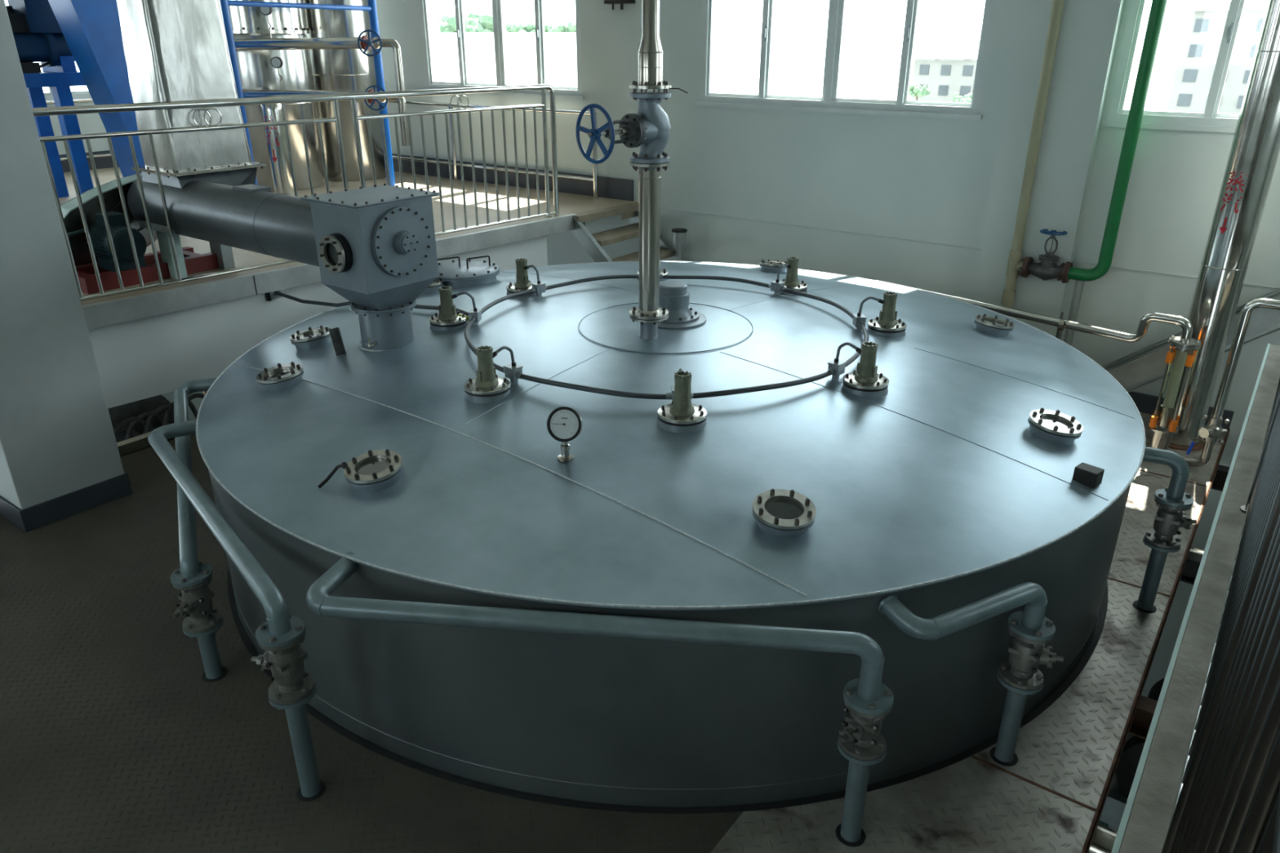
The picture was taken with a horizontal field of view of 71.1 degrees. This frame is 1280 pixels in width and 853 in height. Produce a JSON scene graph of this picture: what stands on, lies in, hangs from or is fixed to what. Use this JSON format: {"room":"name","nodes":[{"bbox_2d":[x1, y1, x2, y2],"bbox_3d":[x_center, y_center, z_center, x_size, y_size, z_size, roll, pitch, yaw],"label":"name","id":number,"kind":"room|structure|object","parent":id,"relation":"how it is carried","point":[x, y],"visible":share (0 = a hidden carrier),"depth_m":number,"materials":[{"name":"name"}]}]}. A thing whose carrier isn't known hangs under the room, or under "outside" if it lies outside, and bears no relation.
{"room":"processing plant","nodes":[
{"label":"processing plant","id":0,"kind":"room"},
{"bbox_2d":[0,0,124,509],"bbox_3d":[-3.433,-2.070,4.250,0.460,5.470,0.560,16,28,33],"label":"wall column","id":1,"kind":"structure","parent":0,"point":[57,437],"depth_m":4.82,"materials":[{"name":"white paint"}]},
{"bbox_2d":[0,471,133,532],"bbox_3d":[-3.439,0.378,5.311,0.487,0.135,0.588,16,28,33],"label":"baseboard","id":2,"kind":"structure","parent":1,"relation":"attached to","point":[37,516],"depth_m":5.13,"materials":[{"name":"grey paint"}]},
{"bbox_2d":[46,102,204,421],"bbox_3d":[-8.863,-2.255,8.085,0.260,8.200,11.460,16,28,33],"label":"wall","id":3,"kind":"structure","parent":0,"point":[89,123],"depth_m":10.70,"materials":[{"name":"white paint"}]},
{"bbox_2d":[44,86,92,101],"bbox_3d":[-6.418,-4.689,10.456,0.110,1.650,2.360,16,28,33],"label":"window","id":4,"kind":"structure","parent":3,"relation":"in","point":[81,95],"depth_m":10.49,"materials":[{"name":"glass"}]},
{"bbox_2d":[59,150,119,172],"bbox_3d":[-8.680,-2.076,8.177,0.020,0.200,11.180,16,28,33],"label":"baseboard","id":5,"kind":"structure","parent":3,"relation":"attached to","point":[100,162],"depth_m":10.82,"materials":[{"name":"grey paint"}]},
{"bbox_2d":[107,393,204,442],"bbox_3d":[-3.844,0.127,6.748,1.000,0.910,1.218,16,28,33],"label":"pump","id":6,"kind":"object","parent":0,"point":[137,418],"visible":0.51,"depth_m":6.60,"materials":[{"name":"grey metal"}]},
{"bbox_2d":[0,412,1225,852],"bbox_3d":[-1.500,1.122,3.787,5.810,0.012,11.200,16,28,33],"label":"floor","id":7,"kind":"structure","parent":0,"point":[113,738],"depth_m":3.43,"materials":[{"name":"grey concrete"}]},
{"bbox_2d":[116,431,175,457],"bbox_3d":[-3.456,0.182,5.905,0.070,0.120,1.000,16,28,33],"label":"trough","id":8,"kind":"object","parent":7,"relation":"attached to","point":[127,446],"visible":0.02,"depth_m":5.96,"materials":[{"name":"metal"}]},
{"bbox_2d":[88,235,547,408],"bbox_3d":[-4.071,-0.028,4.729,0.060,0.520,9.720,19,30,37],"label":"platform","id":9,"kind":"object","parent":7,"relation":"on","point":[145,357],"visible":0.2,"depth_m":5.90,"materials":[{"name":"white paint"}]},
{"bbox_2d":[58,166,639,305],"bbox_3d":[-5.924,-1.181,6.552,6.647,0.140,10.912,16,28,33],"label":"platform","id":10,"kind":"object","parent":9,"relation":"on","point":[568,203],"depth_m":8.49,"materials":[{"name":"beige concrete"}]},
{"bbox_2d":[22,56,93,197],"bbox_3d":[-5.753,-2.801,8.480,0.490,1.300,1.670,16,28,33],"label":"support frame","id":11,"kind":"object","parent":10,"relation":"on","point":[60,77],"visible":0.51,"depth_m":8.55,"materials":[{"name":"paint"}]},
{"bbox_2d":[5,0,75,73],"bbox_3d":[-5.650,-3.762,8.104,0.370,1.038,1.250,16,28,33],"label":"motor","id":12,"kind":"object","parent":11,"relation":"on","point":[38,37],"visible":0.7,"depth_m":8.16,"materials":[{"name":"blue paint"}]},
{"bbox_2d":[45,98,111,160],"bbox_3d":[-7.455,-2.933,9.408,0.048,0.798,7.000,16,28,33],"label":"railing","id":13,"kind":"object","parent":10,"relation":"on","point":[86,100],"visible":0.02,"depth_m":10.45,"materials":[{"name":"silver metal"}]},
{"bbox_2d":[48,0,145,177],"bbox_3d":[-4.801,-3.374,7.919,0.420,2.800,0.840,16,28,33],"label":"support beam","id":14,"kind":"structure","parent":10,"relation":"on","point":[91,31],"depth_m":7.87,"materials":[{"name":"metal"}]},
{"bbox_2d":[60,172,219,294],"bbox_3d":[-3.329,-1.288,5.841,0.505,0.630,0.967,16,28,33],"label":"machine","id":15,"kind":"object","parent":10,"relation":"on","point":[194,262],"visible":0.59,"depth_m":5.77,"materials":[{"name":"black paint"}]},
{"bbox_2d":[127,164,319,279],"bbox_3d":[-2.350,-1.220,5.622,2.231,0.684,0.689,16,28,33],"label":"conveyor","id":16,"kind":"object","parent":10,"relation":"on","point":[225,209],"visible":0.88,"depth_m":5.35,"materials":[{"name":"grey metal"}]},
{"bbox_2d":[115,0,266,178],"bbox_3d":[-2.889,-2.804,5.412,0.520,2.436,0.630,16,28,33],"label":"duct","id":17,"kind":"object","parent":16,"relation":"on","point":[175,50],"visible":0.86,"depth_m":5.53,"materials":[{"name":"metal"}]},
{"bbox_2d":[258,103,294,195],"bbox_3d":[-3.562,-2.771,8.795,0.200,1.000,0.264,-14,27,-29],"label":"pipe","id":18,"kind":"object","parent":10,"relation":"on","point":[276,139],"visible":0.69,"depth_m":8.72,"materials":[{"name":"silver metal"}]},
{"bbox_2d":[242,84,409,146],"bbox_3d":[-3.086,-2.934,8.384,1.978,0.528,0.283,9,25,19],"label":"pipe","id":19,"kind":"object","parent":18,"relation":"attached to","point":[246,93],"visible":0.62,"depth_m":8.23,"materials":[{"name":"silver metal"}]},
{"bbox_2d":[233,29,404,90],"bbox_3d":[-3.086,-3.347,8.205,1.978,0.528,0.283,9,25,19],"label":"pipe","id":20,"kind":"object","parent":19,"relation":"on","point":[365,42],"visible":1,"depth_m":8.07,"materials":[{"name":"silver metal"}]},
{"bbox_2d":[228,0,325,191],"bbox_3d":[-3.870,-3.743,9.150,1.042,2.500,1.042,-16,28,-33],"label":"vessel","id":21,"kind":"object","parent":10,"relation":"on","point":[256,72],"visible":0.52,"depth_m":8.93,"materials":[{"name":"metal"}]},
{"bbox_2d":[31,84,559,301],"bbox_3d":[-2.326,-1.692,6.177,0.064,1.107,4.812,19,30,37],"label":"railing","id":22,"kind":"object","parent":10,"relation":"on","point":[60,110],"visible":0.91,"depth_m":6.20,"materials":[{"name":"silver metal"}]},
{"bbox_2d":[219,0,395,186],"bbox_3d":[-3.084,-3.651,8.313,0.083,3.000,1.865,12,26,25],"label":"frame","id":23,"kind":"object","parent":10,"relation":"on","point":[371,7],"visible":0.56,"depth_m":8.32,"materials":[{"name":"paint"}]},
{"bbox_2d":[81,213,577,328],"bbox_3d":[-3.912,-0.369,4.669,0.048,0.134,10.050,19,30,37],"label":"platform edge","id":24,"kind":"structure","parent":10,"relation":"attached to","point":[107,313],"depth_m":5.99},
{"bbox_2d":[274,290,468,315],"bbox_3d":[-1.706,-0.782,5.711,1.868,0.194,0.125,15,28,31],"label":"cable","id":25,"kind":"object","parent":24,"relation":"hanging from","point":[304,301],"visible":0.47,"depth_m":5.94,"materials":[{"name":"black rubber"}]},
{"bbox_2d":[305,0,386,181],"bbox_3d":[-3.254,-4.290,9.637,0.752,3.120,0.752,16,28,33],"label":"vessel","id":26,"kind":"object","parent":10,"relation":"on","point":[333,69],"visible":0.7,"depth_m":9.58,"materials":[{"name":"silver metal"}]},
{"bbox_2d":[387,100,598,199],"bbox_3d":[-2.800,-3.337,10.333,5.924,0.818,0.048,16,28,33],"label":"railing","id":27,"kind":"object","parent":10,"relation":"on","point":[455,164],"depth_m":9.49,"materials":[{"name":"silver metal"}]},
{"bbox_2d":[570,210,675,262],"bbox_3d":[0.116,-1.395,8.289,1.296,1.096,0.921,16,28,33],"label":"stairs","id":28,"kind":"structure","parent":7,"relation":"on","point":[593,243],"depth_m":8.27,"materials":[{"name":"grey metal"}]},
{"bbox_2d":[573,202,639,222],"bbox_3d":[-0.332,-2.018,8.406,0.200,0.059,0.945,19,30,36],"label":"landing slab","id":29,"kind":"object","parent":28,"relation":"on","point":[634,206],"visible":0.79,"depth_m":8.30,"materials":[{"name":"beige concrete"}]},
{"bbox_2d":[195,261,1146,813],"bbox_3d":[0.139,0.991,5.662,4.848,3.402,4.848,16,28,33],"label":"tank","id":30,"kind":"object","parent":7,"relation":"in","point":[937,493],"visible":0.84,"depth_m":3.42,"materials":[{"name":"grey metal"}]},
{"bbox_2d":[170,377,227,682],"bbox_3d":[-2.134,0.693,4.456,0.296,1.441,1.686,-7,24,-16],"label":"drain pipe","id":31,"kind":"object","parent":30,"relation":"attached to","point":[202,621],"visible":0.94,"depth_m":3.76,"materials":[{"name":"metal"}]},
{"bbox_2d":[147,419,325,801],"bbox_3d":[-1.726,0.942,3.873,0.267,1.448,1.899,-14,27,-30],"label":"drain pipe","id":32,"kind":"object","parent":30,"relation":"attached to","point":[281,636],"visible":0.96,"depth_m":3.12,"materials":[{"name":"metal"}]},
{"bbox_2d":[256,361,303,391],"bbox_3d":[-1.810,-0.242,4.514,0.226,0.131,0.226,-13,27,-28],"label":"glass","id":33,"kind":"object","parent":30,"relation":"on","point":[279,377],"visible":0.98,"depth_m":4.46,"materials":[{"name":"grey paint"}]},
{"bbox_2d":[289,324,330,349],"bbox_3d":[-1.868,-0.495,5.093,0.227,0.129,0.226,-11,26,-24],"label":"flange","id":34,"kind":"object","parent":30,"relation":"on","point":[310,338],"visible":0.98,"depth_m":5.03,"materials":[{"name":"metal"}]},
{"bbox_2d":[328,327,346,355],"bbox_3d":[-1.623,-0.457,4.814,0.078,0.156,0.034,-2,24,-5],"label":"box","id":35,"kind":"object","parent":30,"relation":"on","point":[335,333],"visible":1,"depth_m":4.81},
{"bbox_2d":[317,448,403,492],"bbox_3d":[-1.077,0.193,3.510,0.303,0.130,0.228,-20,30,-38],"label":"glass","id":36,"kind":"object","parent":30,"relation":"on","point":[371,471],"visible":0.98,"depth_m":3.51,"materials":[{"name":"metal"}]},
{"bbox_2d":[300,182,440,350],"bbox_3d":[-1.379,-0.814,4.765,0.509,0.833,0.574,16,28,33],"label":"hopper","id":37,"kind":"object","parent":30,"relation":"on","point":[376,250],"visible":1,"depth_m":4.60,"materials":[{"name":"grey paint"}]},
{"bbox_2d":[421,278,444,294],"bbox_3d":[-1.457,-0.950,6.140,0.226,0.130,0.227,-11,26,-24],"label":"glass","id":38,"kind":"object","parent":30,"relation":"on","point":[434,286],"visible":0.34,"depth_m":6.06,"materials":[{"name":"metal"}]},
{"bbox_2d":[429,286,477,331],"bbox_3d":[-1.086,-0.667,5.095,0.252,0.241,0.216,21,31,39],"label":"sensor","id":39,"kind":"object","parent":30,"relation":"on","point":[447,319],"visible":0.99,"depth_m":5.07,"materials":[{"name":"metal"}]},
{"bbox_2d":[435,255,499,288],"bbox_3d":[-1.252,-1.091,6.371,0.500,0.221,0.500,16,28,33],"label":"manhole cover","id":40,"kind":"object","parent":30,"relation":"on","point":[466,273],"visible":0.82,"depth_m":6.27,"materials":[{"name":"grey metal"}]},
{"bbox_2d":[463,345,515,403],"bbox_3d":[-0.691,-0.248,4.130,0.252,0.241,0.216,-4,24,-10],"label":"sensor","id":41,"kind":"object","parent":30,"relation":"on","point":[487,387],"visible":0.99,"depth_m":4.09,"materials":[{"name":"metal"}]},
{"bbox_2d":[502,363,523,383],"bbox_3d":[-0.600,-0.237,4.259,0.120,0.108,0.062,20,31,39],"label":"junction box","id":42,"kind":"object","parent":30,"relation":"on","point":[513,373],"visible":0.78,"depth_m":4.22,"materials":[{"name":"metal"}]},
{"bbox_2d":[506,257,540,296],"bbox_3d":[-0.754,-0.950,5.747,0.216,0.241,0.252,-4,24,-9],"label":"sensor","id":43,"kind":"object","parent":30,"relation":"on","point":[522,283],"visible":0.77,"depth_m":5.72,"materials":[{"name":"metal"}]},
{"bbox_2d":[530,281,546,296],"bbox_3d":[-0.642,-0.856,5.686,0.062,0.108,0.120,21,31,40],"label":"junction box","id":44,"kind":"object","parent":30,"relation":"on","point":[538,289],"visible":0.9,"depth_m":5.66,"materials":[{"name":"metal"}]},
{"bbox_2d":[546,406,582,462],"bbox_3d":[-0.296,0.023,3.573,0.140,0.218,0.098,4,24,10],"label":"pressure gauge","id":45,"kind":"object","parent":30,"relation":"on","point":[564,424],"visible":1,"depth_m":3.54,"materials":[{"name":"silver metal"}]},
{"bbox_2d":[306,551,893,847],"bbox_3d":[-0.155,1.243,3.151,1.934,1.476,0.288,5,24,10],"label":"drain pipe","id":46,"kind":"object","parent":30,"relation":"attached to","point":[860,741],"visible":1,"depth_m":2.85,"materials":[{"name":"metal"}]},
{"bbox_2d":[629,0,688,339],"bbox_3d":[0.071,-2.495,3.926,0.255,4.420,0.208,-14,27,-29],"label":"riser pipe","id":47,"kind":"object","parent":30,"relation":"on","point":[649,313],"visible":0.89,"depth_m":4.46,"materials":[{"name":"silver metal"}]},
{"bbox_2d":[575,91,671,164],"bbox_3d":[-0.052,-1.420,4.274,0.502,0.319,0.267,-21,31,-39],"label":"valve","id":48,"kind":"object","parent":47,"relation":"on","point":[649,129],"visible":0.99,"depth_m":4.26,"materials":[{"name":"grey paint"}]},
{"bbox_2d":[457,274,868,399],"bbox_3d":[0.142,-0.565,4.987,2.205,0.050,2.205,16,28,33],"label":"ring","id":49,"kind":"object","parent":30,"relation":"on","point":[563,384],"visible":0.81,"depth_m":4.38,"materials":[{"name":"black rubber"}]},
{"bbox_2d":[657,368,706,433],"bbox_3d":[0.192,-0.119,3.835,0.216,0.241,0.252,15,28,31],"label":"sensor","id":50,"kind":"object","parent":30,"relation":"on","point":[681,415],"visible":1,"depth_m":3.78,"materials":[{"name":"metal"}]},
{"bbox_2d":[657,280,706,329],"bbox_3d":[0.185,-0.696,5.031,0.380,0.220,0.380,16,28,33],"label":"housing","id":51,"kind":"object","parent":30,"relation":"on","point":[674,295],"visible":0.66,"depth_m":4.95,"materials":[{"name":"grey paint"}]},
{"bbox_2d":[759,258,787,273],"bbox_3d":[1.007,-1.192,6.719,0.226,0.131,0.226,-13,27,-28],"label":"glass","id":52,"kind":"object","parent":30,"relation":"on","point":[768,266],"visible":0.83,"depth_m":6.64,"materials":[{"name":"metal"}]},
{"bbox_2d":[768,280,786,294],"bbox_3d":[0.878,-0.872,5.730,0.120,0.108,0.062,20,30,38],"label":"junction box","id":53,"kind":"object","parent":30,"relation":"on","point":[775,286],"visible":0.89,"depth_m":5.70,"materials":[{"name":"metal"}]},
{"bbox_2d":[751,488,816,537],"bbox_3d":[0.516,0.321,3.218,0.226,0.130,0.226,-18,29,-36],"label":"flange","id":54,"kind":"object","parent":30,"relation":"on","point":[779,513],"visible":0.99,"depth_m":3.19,"materials":[{"name":"metal"}]},
{"bbox_2d":[775,256,808,294],"bbox_3d":[0.968,-0.974,5.811,0.252,0.241,0.216,-4,24,-10],"label":"sensor","id":55,"kind":"object","parent":30,"relation":"on","point":[791,280],"visible":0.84,"depth_m":5.77,"materials":[{"name":"metal"}]},
{"bbox_2d":[827,360,846,379],"bbox_3d":[0.945,-0.260,4.317,0.062,0.108,0.120,20,30,38],"label":"junction box","id":56,"kind":"object","parent":30,"relation":"on","point":[837,369],"visible":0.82,"depth_m":4.29,"materials":[{"name":"metal"}]},
{"bbox_2d":[834,341,888,398],"bbox_3d":[1.060,-0.280,4.210,0.216,0.241,0.252,-4,24,-10],"label":"sensor","id":57,"kind":"object","parent":30,"relation":"on","point":[865,382],"visible":0.97,"depth_m":4.16,"materials":[{"name":"grey paint"}]},
{"bbox_2d":[857,291,906,337],"bbox_3d":[1.376,-0.625,5.008,0.252,0.241,0.216,-17,29,-35],"label":"sensor","id":58,"kind":"object","parent":30,"relation":"on","point":[887,324],"visible":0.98,"depth_m":4.98,"materials":[{"name":"metal"}]},
{"bbox_2d":[878,582,1063,766],"bbox_3d":[1.155,1.197,3.308,0.723,1.440,0.188,-9,25,-21],"label":"drain pipe","id":59,"kind":"object","parent":30,"relation":"attached to","point":[1031,630],"visible":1,"depth_m":3.16,"materials":[{"name":"metal"}]},
{"bbox_2d":[973,313,1014,336],"bbox_3d":[2.102,-0.592,5.324,0.226,0.130,0.226,-13,27,-28],"label":"glass","id":60,"kind":"object","parent":30,"relation":"on","point":[994,326],"visible":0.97,"depth_m":5.26,"materials":[{"name":"metal"}]},
{"bbox_2d":[1027,407,1083,444],"bbox_3d":[1.834,0.009,3.962,0.226,0.131,0.226,-18,30,-36],"label":"glass","id":61,"kind":"object","parent":30,"relation":"on","point":[1056,427],"visible":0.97,"depth_m":3.92,"materials":[{"name":"metal"}]},
{"bbox_2d":[1072,462,1104,488],"bbox_3d":[1.806,0.197,3.609,0.070,0.065,0.090,-19,30,-37],"label":"block","id":62,"kind":"object","parent":30,"relation":"on","point":[1088,475],"visible":1,"depth_m":3.59,"materials":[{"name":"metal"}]},
{"bbox_2d":[1088,822,1117,852],"bbox_3d":[2.568,1.847,2.922,3.500,0.140,0.140,16,28,33],"label":"pipe","id":63,"kind":"object","parent":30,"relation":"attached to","point":[1104,839],"visible":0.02,"depth_m":3.41,"materials":[{"name":"silver metal"}]},
{"bbox_2d":[1133,446,1196,613],"bbox_3d":[2.415,0.761,4.331,0.312,1.431,0.158,16,28,33],"label":"drain pipe","id":64,"kind":"object","parent":30,"relation":"attached to","point":[1172,500],"visible":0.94,"depth_m":4.13,"materials":[{"name":"metal"}]},
{"bbox_2d":[671,227,687,261],"bbox_3d":[0.369,-1.440,8.573,0.146,0.888,0.146,16,28,33],"label":"post","id":65,"kind":"object","parent":7,"relation":"on","point":[679,234],"visible":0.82,"depth_m":8.39,"materials":[{"name":"grey metal"}]},
{"bbox_2d":[1000,0,1064,316],"bbox_3d":[2.815,-2.809,5.982,0.136,5.470,0.150,16,28,33],"label":"pipe","id":66,"kind":"object","parent":7,"relation":"on","point":[1015,261],"visible":0.81,"depth_m":6.35,"materials":[{"name":"metal"}]},
{"bbox_2d":[875,279,1200,346],"bbox_3d":[2.612,-0.486,6.296,2.192,0.958,0.172,18,29,36],"label":"stainless line","id":67,"kind":"object","parent":7,"relation":"on","point":[1185,340],"visible":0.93,"depth_m":5.88,"materials":[{"name":"metal"}]},
{"bbox_2d":[1063,280,1084,346],"bbox_3d":[3.171,-0.625,6.640,0.060,0.940,0.059,16,28,33],"label":"support post","id":68,"kind":"object","parent":7,"relation":"on","point":[1078,286],"visible":0.54,"depth_m":6.51,"materials":[{"name":"grey metal"}]},
{"bbox_2d":[1063,0,1167,283],"bbox_3d":[3.209,-3.108,5.536,0.273,4.565,0.150,16,28,33],"label":"pipe","id":69,"kind":"object","parent":68,"relation":"on","point":[1157,9],"visible":1,"depth_m":5.98,"materials":[{"name":"metal"}]},
{"bbox_2d":[1018,228,1069,283],"bbox_3d":[2.972,-1.248,6.530,0.336,0.369,0.184,16,28,33],"label":"valve","id":70,"kind":"object","parent":69,"relation":"attached to","point":[1047,269],"visible":0.94,"depth_m":6.51,"materials":[{"name":"grey metal"}]},
{"bbox_2d":[972,469,1207,811],"bbox_3d":[1.462,1.125,3.773,1.010,0.003,5.512,16,28,33],"label":"trim","id":71,"kind":"structure","parent":7,"relation":"on","point":[1110,578],"depth_m":3.36,"materials":[{"name":"metal"}]},
{"bbox_2d":[1128,695,1157,740],"bbox_3d":[2.382,1.326,3.796,1.000,0.144,0.100,16,28,33],"label":"cross beam","id":72,"kind":"structure","parent":7,"relation":"attached to","point":[1142,720],"depth_m":3.91,"materials":[{"name":"brown metal"}]},
{"bbox_2d":[1179,551,1202,584],"bbox_3d":[3.274,0.848,4.903,1.000,0.144,0.100,16,28,33],"label":"cross beam","id":73,"kind":"structure","parent":7,"relation":"attached to","point":[1190,571],"depth_m":5.02,"materials":[{"name":"metal"}]},
{"bbox_2d":[1102,288,1279,392],"bbox_3d":[3.817,-0.582,6.135,1.516,1.261,0.276,16,28,33],"label":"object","id":74,"kind":"structure","parent":7,"relation":"on","point":[1148,362],"depth_m":6.25,"materials":[{"name":"grey metal"}]},
{"bbox_2d":[1210,464,1230,491],"bbox_3d":[4.106,0.401,5.936,1.000,0.144,0.100,16,28,33],"label":"cross beam","id":75,"kind":"structure","parent":7,"relation":"attached to","point":[1222,472],"depth_m":6.05,"materials":[{"name":"metal"}]},
{"bbox_2d":[1168,0,1279,450],"bbox_3d":[3.699,-2.409,5.063,0.320,5.470,0.320,16,28,33],"label":"pipe","id":76,"kind":"object","parent":7,"relation":"on","point":[1255,149],"visible":0.98,"depth_m":5.48,"materials":[{"name":"silver metal"}]},
{"bbox_2d":[1182,297,1279,466],"bbox_3d":[3.696,-0.208,5.429,0.855,1.138,0.172,16,28,33],"label":"return line","id":77,"kind":"object","parent":7,"relation":"on","point":[1211,431],"visible":0.91,"depth_m":5.51,"materials":[{"name":"silver metal"}]},
{"bbox_2d":[1146,340,1200,449],"bbox_3d":[3.393,-0.193,5.726,0.176,0.715,0.176,16,28,33],"label":"meter","id":78,"kind":"object","parent":77,"relation":"attached to","point":[1164,421],"visible":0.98,"depth_m":5.71,"materials":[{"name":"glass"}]},
{"bbox_2d":[1147,430,1172,449],"bbox_3d":[3.393,0.077,5.842,0.120,0.128,0.120,16,28,33],"label":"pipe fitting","id":79,"kind":"object","parent":78,"relation":"on","point":[1157,440],"depth_m":5.80,"materials":[{"name":"silver metal"}]},
{"bbox_2d":[228,598,1108,826],"bbox_3d":[-2.780,3.336,5.774,14.700,0.200,11.200,16,28,33],"label":"floor","id":80,"kind":"structure","parent":0,"point":[1102,823],"depth_m":6.56,"materials":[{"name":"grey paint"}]},
{"bbox_2d":[1099,678,1164,831],"bbox_3d":[2.841,2.416,5.041,0.500,2.090,0.810,16,28,33],"label":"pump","id":81,"kind":"object","parent":80,"relation":"on","point":[1117,798],"visible":0.09,"depth_m":4.61,"materials":[{"name":"metal"}]},
{"bbox_2d":[376,0,1279,697],"bbox_3d":[0.635,-2.344,8.333,15.220,8.200,0.260,16,28,33],"label":"wall","id":82,"kind":"structure","parent":0,"point":[927,180],"depth_m":7.38,"materials":[{"name":"white paint"}]},
{"bbox_2d":[418,0,584,99],"bbox_3d":[-1.448,-4.341,9.021,2.310,1.890,0.110,16,28,33],"label":"window","id":83,"kind":"structure","parent":82,"relation":"in","point":[561,92],"depth_m":9.22,"materials":[{"name":"white plastic"}]},
{"bbox_2d":[391,153,633,200],"bbox_3d":[-2.712,-3.082,10.522,6.580,0.200,0.020,16,28,33],"label":"baseboard","id":84,"kind":"structure","parent":82,"relation":"attached to","point":[608,187],"depth_m":9.46,"materials":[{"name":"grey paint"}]},
{"bbox_2d":[695,0,994,119],"bbox_3d":[1.546,-3.455,6.990,2.520,1.890,0.110,16,28,33],"label":"window","id":85,"kind":"structure","parent":82,"relation":"in","point":[829,102],"depth_m":7.17,"materials":[{"name":"white plastic"}]},
{"bbox_2d":[660,208,1279,288],"bbox_3d":[2.605,-1.383,6.979,7.000,0.010,0.008,16,28,33],"label":"wall ledge","id":86,"kind":"object","parent":82,"relation":"attached to","point":[1129,268],"visible":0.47,"depth_m":7.22,"materials":[{"name":"white paint"}]},
{"bbox_2d":[973,0,1124,337],"bbox_3d":[2.902,-2.838,6.049,0.640,5.470,0.100,16,28,33],"label":"pillar","id":87,"kind":"structure","parent":82,"relation":"attached to","point":[1088,32],"depth_m":6.35,"materials":[{"name":"white paint"}]},
{"bbox_2d":[1080,428,1230,852],"bbox_3d":[0.833,1.845,2.219,0.016,0.096,11.200,16,28,33],"label":"trim","id":88,"kind":"structure","parent":82,"relation":"attached to","point":[1100,807],"depth_m":3.87,"materials":[{"name":"metal"}]},
{"bbox_2d":[1100,0,1244,133],"bbox_3d":[4.207,-2.668,5.186,2.460,1.890,0.110,16,28,33],"label":"window","id":89,"kind":"structure","parent":82,"relation":"in","point":[1211,120],"depth_m":5.89,"materials":[{"name":"white plastic"}]},
{"bbox_2d":[1126,390,1234,429],"bbox_3d":[3.669,-0.184,6.631,1.220,0.140,0.020,16,28,33],"label":"baseboard","id":90,"kind":"structure","parent":82,"relation":"attached to","point":[1145,403],"depth_m":6.57,"materials":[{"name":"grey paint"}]},
{"bbox_3d":[1.706,1.581,0.589,2.670,0.160,10.000,16,28,33],"label":"floor","id":91,"kind":"structure","parent":0,"visible":0},
{"bbox_2d":[1118,343,1279,852],"bbox_3d":[0.622,1.242,1.316,0.166,0.200,10.000,16,28,33],"label":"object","id":92,"kind":"object","parent":91,"relation":"on","point":[1148,824],"visible":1,"depth_m":2.47,"materials":[{"name":"metal"}]},
{"bbox_2d":[1160,374,1279,852],"bbox_3d":[1.069,0.353,1.581,0.064,1.222,7.954,16,28,33],"label":"walkway railing","id":93,"kind":"object","parent":92,"relation":"on","point":[1228,797],"visible":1,"depth_m":1.21,"materials":[{"name":"silver metal"}]},
{"bbox_3d":[-6.180,1.309,-0.125,14.700,8.200,0.260,16,28,33],"label":"wall","id":94,"kind":"structure","parent":0,"visible":0},
{"bbox_2d":[1111,343,1270,852],"bbox_3d":[0.550,1.230,1.368,0.012,0.220,10.000,16,28,33],"label":"trim","id":95,"kind":"structure","parent":94,"relation":"attached to","point":[1131,796],"depth_m":2.48,"materials":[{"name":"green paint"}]},
{"label":"outside","id":96,"kind":"structure","parent":0,"visible":0},
{"bbox_2d":[43,71,1173,111],"bbox_3d":[120.135,-53.571,158.830,600.000,0.300,396.400,16,28,33],"label":"yard","id":97,"kind":"structure","parent":96,"point":[853,85],"depth_m":271.90,"materials":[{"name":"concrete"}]},
{"bbox_2d":[438,9,493,32],"bbox_3d":[-23.848,-48.832,125.317,10.069,17.170,9.787,16,28,33],"label":"tree","id":98,"kind":"object","parent":97,"relation":"on","point":[474,21],"visible":0.41,"depth_m":120.12,"materials":[{"name":"green plant"}]},
{"bbox_2d":[505,20,548,31],"bbox_3d":[-14.093,-45.433,119.185,6.954,15.844,7.082,16,28,33],"label":"tree","id":99,"kind":"object","parent":97,"relation":"on","point":[518,26],"visible":0.3,"depth_m":114.20,"materials":[{"name":"green plant"}]},
{"bbox_2d":[547,21,576,31],"bbox_3d":[-8.461,-43.699,115.463,5.888,15.642,5.275,16,28,33],"label":"tree","id":100,"kind":"object","parent":97,"relation":"on","point":[571,26],"visible":0.33,"depth_m":111.26,"materials":[{"name":"green plant"}]},
{"bbox_2d":[440,31,804,96],"bbox_3d":[-23.146,-36.885,101.557,81.400,14.150,23.400,16,28,33],"label":"warehouse","id":101,"kind":"structure","parent":97,"relation":"on","point":[738,54],"depth_m":79.01,"materials":[{"name":"tile"}]},
{"bbox_2d":[908,83,930,100],"bbox_3d":[42.614,-49.323,139.142,3.980,7.302,3.397,16,28,33],"label":"tree","id":102,"kind":"object","parent":97,"relation":"on","point":[915,90],"visible":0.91,"depth_m":137.12,"materials":[{"name":"green plant"}]},
{"bbox_2d":[910,47,978,102],"bbox_3d":[57.751,-53.861,144.208,25.900,12.950,13.400,16,28,33],"label":"building","id":103,"kind":"structure","parent":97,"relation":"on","point":[944,71],"depth_m":142.76,"materials":[{"name":"concrete"}]},
{"bbox_2d":[952,91,972,102],"bbox_3d":[49.298,-47.003,135.013,5.192,6.351,5.208,16,28,33],"label":"tree","id":104,"kind":"object","parent":97,"relation":"on","point":[957,98],"visible":0.44,"depth_m":133.16,"materials":[{"name":"green plant"}]},
{"bbox_2d":[1166,1,1267,114],"bbox_3d":[83.749,-45.128,116.190,25.400,18.000,13.400,16,28,33],"label":"building","id":105,"kind":"structure","parent":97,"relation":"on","point":[1205,25],"depth_m":115.16,"materials":[{"name":"concrete"}]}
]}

